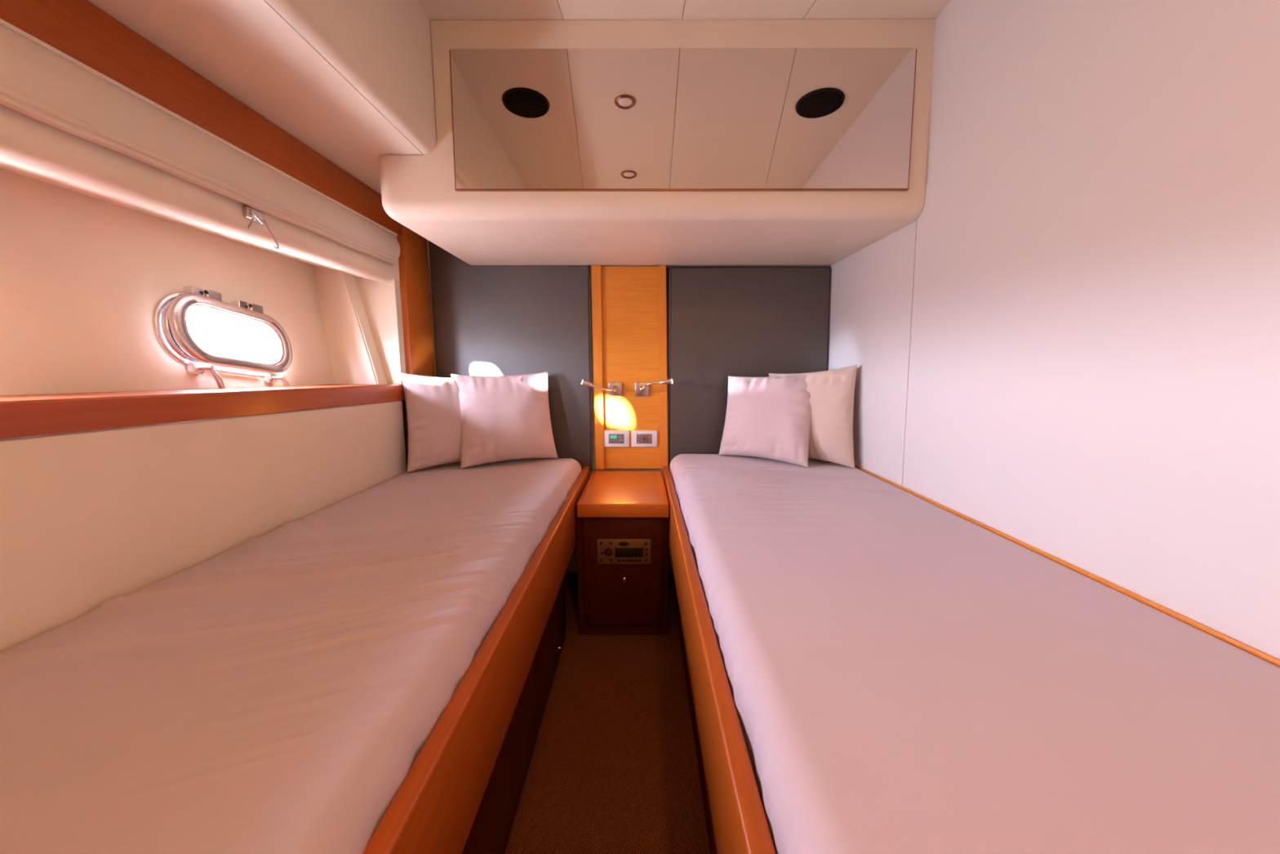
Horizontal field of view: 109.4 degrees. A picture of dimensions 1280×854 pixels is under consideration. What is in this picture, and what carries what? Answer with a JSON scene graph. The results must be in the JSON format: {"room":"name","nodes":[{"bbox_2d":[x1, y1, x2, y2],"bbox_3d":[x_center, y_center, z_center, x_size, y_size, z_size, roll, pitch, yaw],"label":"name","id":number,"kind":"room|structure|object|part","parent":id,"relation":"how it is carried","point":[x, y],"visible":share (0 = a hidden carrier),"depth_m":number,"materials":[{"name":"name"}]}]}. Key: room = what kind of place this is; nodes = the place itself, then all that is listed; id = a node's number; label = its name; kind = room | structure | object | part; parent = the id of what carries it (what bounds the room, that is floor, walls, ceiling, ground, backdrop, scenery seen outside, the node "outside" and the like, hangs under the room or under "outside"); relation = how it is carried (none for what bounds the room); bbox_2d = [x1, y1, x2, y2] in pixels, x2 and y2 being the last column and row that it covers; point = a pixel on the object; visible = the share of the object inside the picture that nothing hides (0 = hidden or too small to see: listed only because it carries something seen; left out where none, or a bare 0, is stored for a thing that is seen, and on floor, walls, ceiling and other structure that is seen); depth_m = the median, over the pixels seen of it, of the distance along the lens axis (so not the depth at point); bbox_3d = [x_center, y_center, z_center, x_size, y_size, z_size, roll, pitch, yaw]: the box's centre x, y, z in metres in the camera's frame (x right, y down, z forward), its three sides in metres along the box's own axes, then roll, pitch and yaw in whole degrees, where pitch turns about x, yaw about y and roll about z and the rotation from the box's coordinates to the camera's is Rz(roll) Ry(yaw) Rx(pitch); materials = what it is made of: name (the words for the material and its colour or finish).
{"room":"yacht cabin","nodes":[
{"label":"yacht cabin","id":0,"kind":"room"},
{"bbox_2d":[0,168,334,395],"bbox_3d":[-1.215,-0.115,0.569,0.154,1.323,3.050,0,8,0],"label":"wall","id":1,"kind":"structure","parent":0,"point":[83,277],"depth_m":1.03,"materials":[{"name":"white paint"}]},
{"bbox_2d":[0,103,399,284],"bbox_3d":[-1.121,-0.513,0.379,0.355,0.284,2.780,0,8,0],"label":"roller blind","id":2,"kind":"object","parent":1,"relation":"attached to","point":[30,147],"depth_m":0.90,"materials":[{"name":"white fabric"}]},
{"bbox_2d":[0,383,404,439],"bbox_3d":[-1.074,0.018,0.454,0.300,0.105,2.788,0,8,0],"label":"trim","id":3,"kind":"structure","parent":1,"relation":"attached to","point":[21,415],"depth_m":0.90,"materials":[{"name":"brown wood"}]},
{"bbox_2d":[153,285,292,388],"bbox_3d":[-1.196,-0.237,1.322,0.122,0.307,0.392,0,8,0],"label":"window","id":4,"kind":"structure","parent":1,"relation":"in","point":[171,312],"depth_m":1.25,"materials":[{"name":"silver metal"}]},
{"bbox_3d":[-1.150,-0.134,1.230,0.015,0.064,0.033,4,9,30],"label":"latch lever","id":5,"kind":"part","parent":4,"relation":"part of","materials":[{"name":"silver metal"}]},
{"bbox_3d":[-1.165,-0.262,1.319,0.054,0.212,0.374,0,8,0],"label":"sash","id":6,"kind":"part","parent":4,"relation":"part of","materials":[{"name":"silver metal"}]},
{"bbox_3d":[-1.146,-0.134,1.470,0.015,0.064,0.033,4,9,30],"label":"latch lever","id":7,"kind":"part","parent":4,"relation":"part of","materials":[{"name":"silver metal"}]},
{"bbox_2d":[242,205,279,249],"bbox_3d":[-0.927,-0.486,1.106,0.029,0.082,0.102,0,8,0],"label":"hook","id":8,"kind":"object","parent":1,"relation":"attached to","point":[251,213],"visible":1,"depth_m":1.09,"materials":[{"name":"grey metal"}]},
{"bbox_3d":[-0.921,-0.483,1.072,0.004,0.033,0.036,-3,8,-20],"label":"wire arm","id":9,"kind":"part","parent":8,"relation":"part of","materials":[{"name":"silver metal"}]},
{"bbox_3d":[-0.926,-0.482,1.139,0.005,0.064,0.039,0,8,0],"label":"wire arm","id":10,"kind":"part","parent":8,"relation":"part of","materials":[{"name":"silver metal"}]},
{"bbox_2d":[313,265,387,384],"bbox_3d":[-1.121,-0.411,1.783,0.247,0.495,0.164,0,8,0],"label":"trim","id":11,"kind":"structure","parent":1,"relation":"attached to","point":[354,357],"depth_m":1.72,"materials":[{"name":"white paint"}]},
{"bbox_2d":[355,275,405,383],"bbox_3d":[-1.099,-0.492,1.804,0.310,0.700,0.100,0,8,0],"label":"trim","id":12,"kind":"structure","parent":1,"relation":"attached to","point":[382,303],"depth_m":1.77,"materials":[{"name":"white paint"}]},
{"bbox_3d":[-1.038,0.663,0.664,0.220,0.490,3.035,0,8,0],"label":"trim","id":13,"kind":"structure","parent":1,"relation":"attached to","visible":0},
{"bbox_2d":[0,400,406,652],"bbox_3d":[-0.939,0.213,0.447,0.029,0.400,2.685,0,8,0],"label":"panel","id":14,"kind":"object","parent":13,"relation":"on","point":[87,518],"visible":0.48,"depth_m":0.86,"materials":[{"name":"beige plastic"}]},
{"bbox_2d":[504,572,710,853],"bbox_3d":[0.001,0.952,0.465,1.900,0.030,3.570,0,8,0],"label":"floor","id":15,"kind":"structure","parent":0,"point":[613,769],"depth_m":1.16,"materials":[{"name":"carpet"}]},
{"bbox_2d":[362,466,590,853],"bbox_3d":[-0.576,0.587,1.046,0.686,0.540,2.155,0,8,0],"label":"frame","id":16,"kind":"object","parent":15,"relation":"on","point":[461,793],"visible":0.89,"depth_m":0.78,"materials":[{"name":"brown wood"}]},
{"bbox_2d":[0,457,581,853],"bbox_3d":[-0.588,0.314,1.006,0.667,0.140,2.148,0,8,0],"label":"mattress","id":17,"kind":"object","parent":16,"relation":"on","point":[275,692],"visible":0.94,"depth_m":0.60,"materials":[{"name":"white fabric"}]},
{"bbox_2d":[400,373,461,472],"bbox_3d":[-0.763,-0.032,1.854,0.387,0.377,0.149,-6,10,-39],"label":"pillow","id":18,"kind":"object","parent":17,"relation":"on","point":[433,413],"visible":0.62,"depth_m":1.76,"materials":[{"name":"pink fabric"}]},
{"bbox_2d":[450,371,557,468],"bbox_3d":[-0.560,-0.042,1.912,0.411,0.381,0.173,-4,9,-28],"label":"pillow","id":19,"kind":"object","parent":17,"relation":"on","point":[504,417],"visible":0.97,"depth_m":1.85,"materials":[{"name":"pink fabric"}]},
{"bbox_3d":[-0.283,0.692,0.900,0.018,0.346,0.555,0,8,0],"label":"panel","id":20,"kind":"part","parent":16,"relation":"part of","materials":[{"name":"brown wood"}]},
{"bbox_3d":[-0.281,0.624,1.411,0.018,0.346,0.465,0,8,0],"label":"panel","id":21,"kind":"part","parent":16,"relation":"part of","materials":[{"name":"brown wood"}]},
{"bbox_2d":[576,470,668,635],"bbox_3d":[-0.062,0.490,1.861,0.330,0.518,0.512,0,8,0],"label":"nightstand","id":22,"kind":"object","parent":15,"relation":"on","point":[613,598],"visible":1,"depth_m":1.65,"materials":[{"name":"brown wood"}]},
{"bbox_3d":[-0.061,0.520,1.646,0.279,0.414,0.020,0,8,0],"label":"door","id":23,"kind":"part","parent":22,"relation":"part of","materials":[{"name":"brown wood"}]},
{"bbox_2d":[596,538,650,564],"bbox_3d":[-0.057,0.445,1.619,0.192,0.094,0.014,0,8,0],"label":"stereo","id":24,"kind":"object","parent":22,"relation":"attached to","point":[609,551],"visible":1,"depth_m":1.62,"materials":[{"name":"brown"}]},
{"bbox_3d":[-0.113,0.446,1.617,0.031,0.030,0.004,0,8,0],"label":"tuning knob","id":25,"kind":"part","parent":24,"relation":"part of","materials":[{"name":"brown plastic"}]},
{"bbox_2d":[662,464,1279,853],"bbox_3d":[0.476,0.555,1.038,0.746,0.606,2.155,0,8,0],"label":"frame","id":26,"kind":"object","parent":15,"relation":"on","point":[736,823],"visible":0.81,"depth_m":0.69,"materials":[{"name":"brown wood"}]},
{"bbox_3d":[0.153,0.625,1.409,0.018,0.346,0.465,0,8,0],"label":"panel","id":27,"kind":"part","parent":26,"relation":"part of","materials":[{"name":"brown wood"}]},
{"bbox_3d":[0.151,0.693,0.899,0.018,0.346,0.555,0,8,0],"label":"panel","id":28,"kind":"part","parent":26,"relation":"part of","materials":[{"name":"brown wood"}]},
{"bbox_3d":[0.116,0.414,1.021,0.027,0.190,2.155,0,8,0],"label":"rail","id":29,"kind":"part","parent":26,"relation":"part of","materials":[{"name":"brown wood"}]},
{"bbox_2d":[670,453,1279,853],"bbox_3d":[0.484,0.305,1.002,0.714,0.159,2.148,0,8,0],"label":"mattress","id":30,"kind":"object","parent":26,"relation":"on","point":[905,674],"visible":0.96,"depth_m":0.55,"materials":[{"name":"white fabric"}]},
{"bbox_2d":[718,374,810,467],"bbox_3d":[0.526,-0.047,1.888,0.389,0.364,0.185,5,9,32],"label":"pillow","id":31,"kind":"object","parent":30,"relation":"on","point":[766,417],"visible":0.96,"depth_m":1.82,"materials":[{"name":"pink fabric"}]},
{"bbox_2d":[768,364,857,468],"bbox_3d":[0.689,-0.056,1.845,0.388,0.392,0.138,6,10,40],"label":"pillow","id":32,"kind":"object","parent":30,"relation":"on","point":[832,392],"visible":0.62,"depth_m":1.74,"materials":[{"name":"beige fabric"}]},
{"bbox_2d":[400,239,828,573],"bbox_3d":[-0.139,-0.276,2.085,2.190,1.978,0.035,0,8,0],"label":"wall","id":33,"kind":"structure","parent":0,"point":[572,566],"depth_m":2.09,"materials":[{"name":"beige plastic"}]},
{"bbox_2d":[87,0,436,194],"bbox_3d":[-0.788,-0.861,0.460,0.400,0.370,3.035,0,8,0],"label":"overhead cabinet","id":34,"kind":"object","parent":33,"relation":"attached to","point":[352,81],"depth_m":0.98,"materials":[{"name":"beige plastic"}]},
{"bbox_2d":[0,0,402,236],"bbox_3d":[-0.949,-0.607,0.370,0.050,0.109,2.788,0,8,0],"label":"trim","id":35,"kind":"structure","parent":34,"relation":"attached to","point":[79,29],"depth_m":0.90,"materials":[{"name":"brown wood"}]},
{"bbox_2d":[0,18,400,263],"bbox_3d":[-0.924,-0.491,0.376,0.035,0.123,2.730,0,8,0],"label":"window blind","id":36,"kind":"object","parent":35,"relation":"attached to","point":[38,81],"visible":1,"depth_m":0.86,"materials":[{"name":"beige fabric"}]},
{"bbox_2d":[396,224,435,457],"bbox_3d":[-0.941,-0.339,1.917,0.042,1.047,0.204,0,8,0],"label":"trim","id":37,"kind":"structure","parent":33,"relation":"attached to","point":[413,265],"depth_m":1.85,"materials":[{"name":"brown wood"}]},
{"bbox_2d":[428,240,593,471],"bbox_3d":[-0.567,-0.334,2.038,0.699,1.084,0.040,0,8,0],"label":"headboard","id":38,"kind":"object","parent":33,"relation":"attached to","point":[489,320],"visible":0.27,"depth_m":2.00,"materials":[{"name":"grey fabric"}]},
{"bbox_2d":[591,265,669,469],"bbox_3d":[-0.041,-0.256,2.045,0.341,0.903,0.046,0,8,0],"label":"panel","id":39,"kind":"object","parent":33,"relation":"attached to","point":[630,304],"depth_m":2.03,"materials":[{"name":"brown wood"}]},
{"bbox_2d":[581,379,622,395],"bbox_3d":[-0.161,-0.170,1.985,0.202,0.076,0.067,-7,10,-42],"label":"reading lamp","id":40,"kind":"object","parent":39,"relation":"attached to","point":[615,388],"visible":1,"depth_m":2.03,"materials":[{"name":"grey metal"}]},
{"bbox_3d":[-0.112,-0.170,2.042,0.062,0.061,0.013,0,8,0],"label":"wall plate","id":41,"kind":"part","parent":40,"relation":"part of","materials":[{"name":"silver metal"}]},
{"bbox_2d":[604,430,629,446],"bbox_3d":[-0.108,0.053,2.072,0.116,0.076,0.014,0,8,0],"label":"switch plate","id":42,"kind":"object","parent":39,"relation":"attached to","point":[611,437],"visible":1,"depth_m":2.07,"materials":[{"name":"white plastic"}]},
{"bbox_2d":[631,430,657,446],"bbox_3d":[0.019,0.053,2.070,0.118,0.076,0.016,0,8,0],"label":"switch plate","id":43,"kind":"object","parent":39,"relation":"attached to","point":[638,437],"visible":1,"depth_m":2.07,"materials":[{"name":"white plastic"}]},
{"bbox_2d":[641,435,647,441],"bbox_3d":[0.020,0.054,2.064,0.028,0.028,0.004,0,8,0],"label":"socket","id":44,"kind":"object","parent":43,"relation":"attached to","point":[644,438],"depth_m":2.06,"materials":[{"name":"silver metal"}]},
{"bbox_2d":[635,378,672,395],"bbox_3d":[0.052,-0.172,1.982,0.195,0.080,0.074,7,11,44],"label":"reading lamp","id":45,"kind":"object","parent":39,"relation":"attached to","point":[642,388],"visible":1,"depth_m":2.03,"materials":[{"name":"grey metal"}]},
{"bbox_3d":[0.009,-0.170,2.042,0.062,0.061,0.013,0,8,0],"label":"wall plate","id":46,"kind":"part","parent":45,"relation":"part of","materials":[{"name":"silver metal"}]},
{"bbox_2d":[378,18,935,265],"bbox_3d":[0.029,-0.917,1.608,1.605,0.520,0.653,0,8,0],"label":"upper cabinet","id":47,"kind":"object","parent":33,"relation":"attached to","point":[559,142],"visible":1,"depth_m":1.30,"materials":[{"name":"beige plastic"}]},
{"bbox_2d":[448,48,916,191],"bbox_3d":[0.120,-0.876,1.296,1.311,0.381,0.024,0,8,0],"label":"mirror","id":48,"kind":"object","parent":47,"relation":"attached to","point":[521,119],"depth_m":1.29,"materials":[{"name":"silver mirror"}]},
{"bbox_2d":[667,266,831,469],"bbox_3d":[0.487,-0.249,2.047,0.720,0.914,0.040,0,8,0],"label":"headboard","id":49,"kind":"object","parent":33,"relation":"attached to","point":[724,322],"visible":0.57,"depth_m":2.00,"materials":[{"name":"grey fabric"}]},
{"bbox_2d":[417,0,951,20],"bbox_3d":[0.002,-1.052,0.450,2.000,0.050,3.070,0,8,0],"label":"ceiling","id":50,"kind":"structure","parent":0,"point":[435,10],"depth_m":1.22,"materials":[{"name":"beige paint"}]},
{"bbox_3d":[-0.438,-0.987,0.102,0.441,0.014,2.360,0,8,0],"label":"panel","id":51,"kind":"part","parent":50,"relation":"part of","materials":[{"name":"beige plastic"}]},
{"bbox_3d":[-0.108,-0.987,0.101,0.573,0.014,2.360,0,8,0],"label":"panel","id":52,"kind":"part","parent":50,"relation":"part of","materials":[{"name":"beige plastic"}]},
{"bbox_3d":[0.395,-0.987,0.100,0.561,0.014,2.360,0,8,0],"label":"panel","id":53,"kind":"part","parent":50,"relation":"part of","materials":[{"name":"beige plastic"}]},
{"bbox_3d":[0.642,-0.987,0.099,0.386,0.014,2.360,0,8,0],"label":"panel","id":54,"kind":"part","parent":50,"relation":"part of","materials":[{"name":"beige plastic"}]},
{"bbox_2d":[826,0,1279,659],"bbox_3d":[0.861,-0.076,0.578,0.085,1.978,3.070,0,8,0],"label":"wall","id":55,"kind":"structure","parent":0,"point":[1070,350],"depth_m":0.83,"materials":[{"name":"beige paint"}]},
{"bbox_3d":[0.850,-0.223,1.752,0.055,1.960,0.662,0,8,0],"label":"wall panel","id":56,"kind":"part","parent":55,"relation":"part of","materials":[{"name":"white paint"}]}
]}

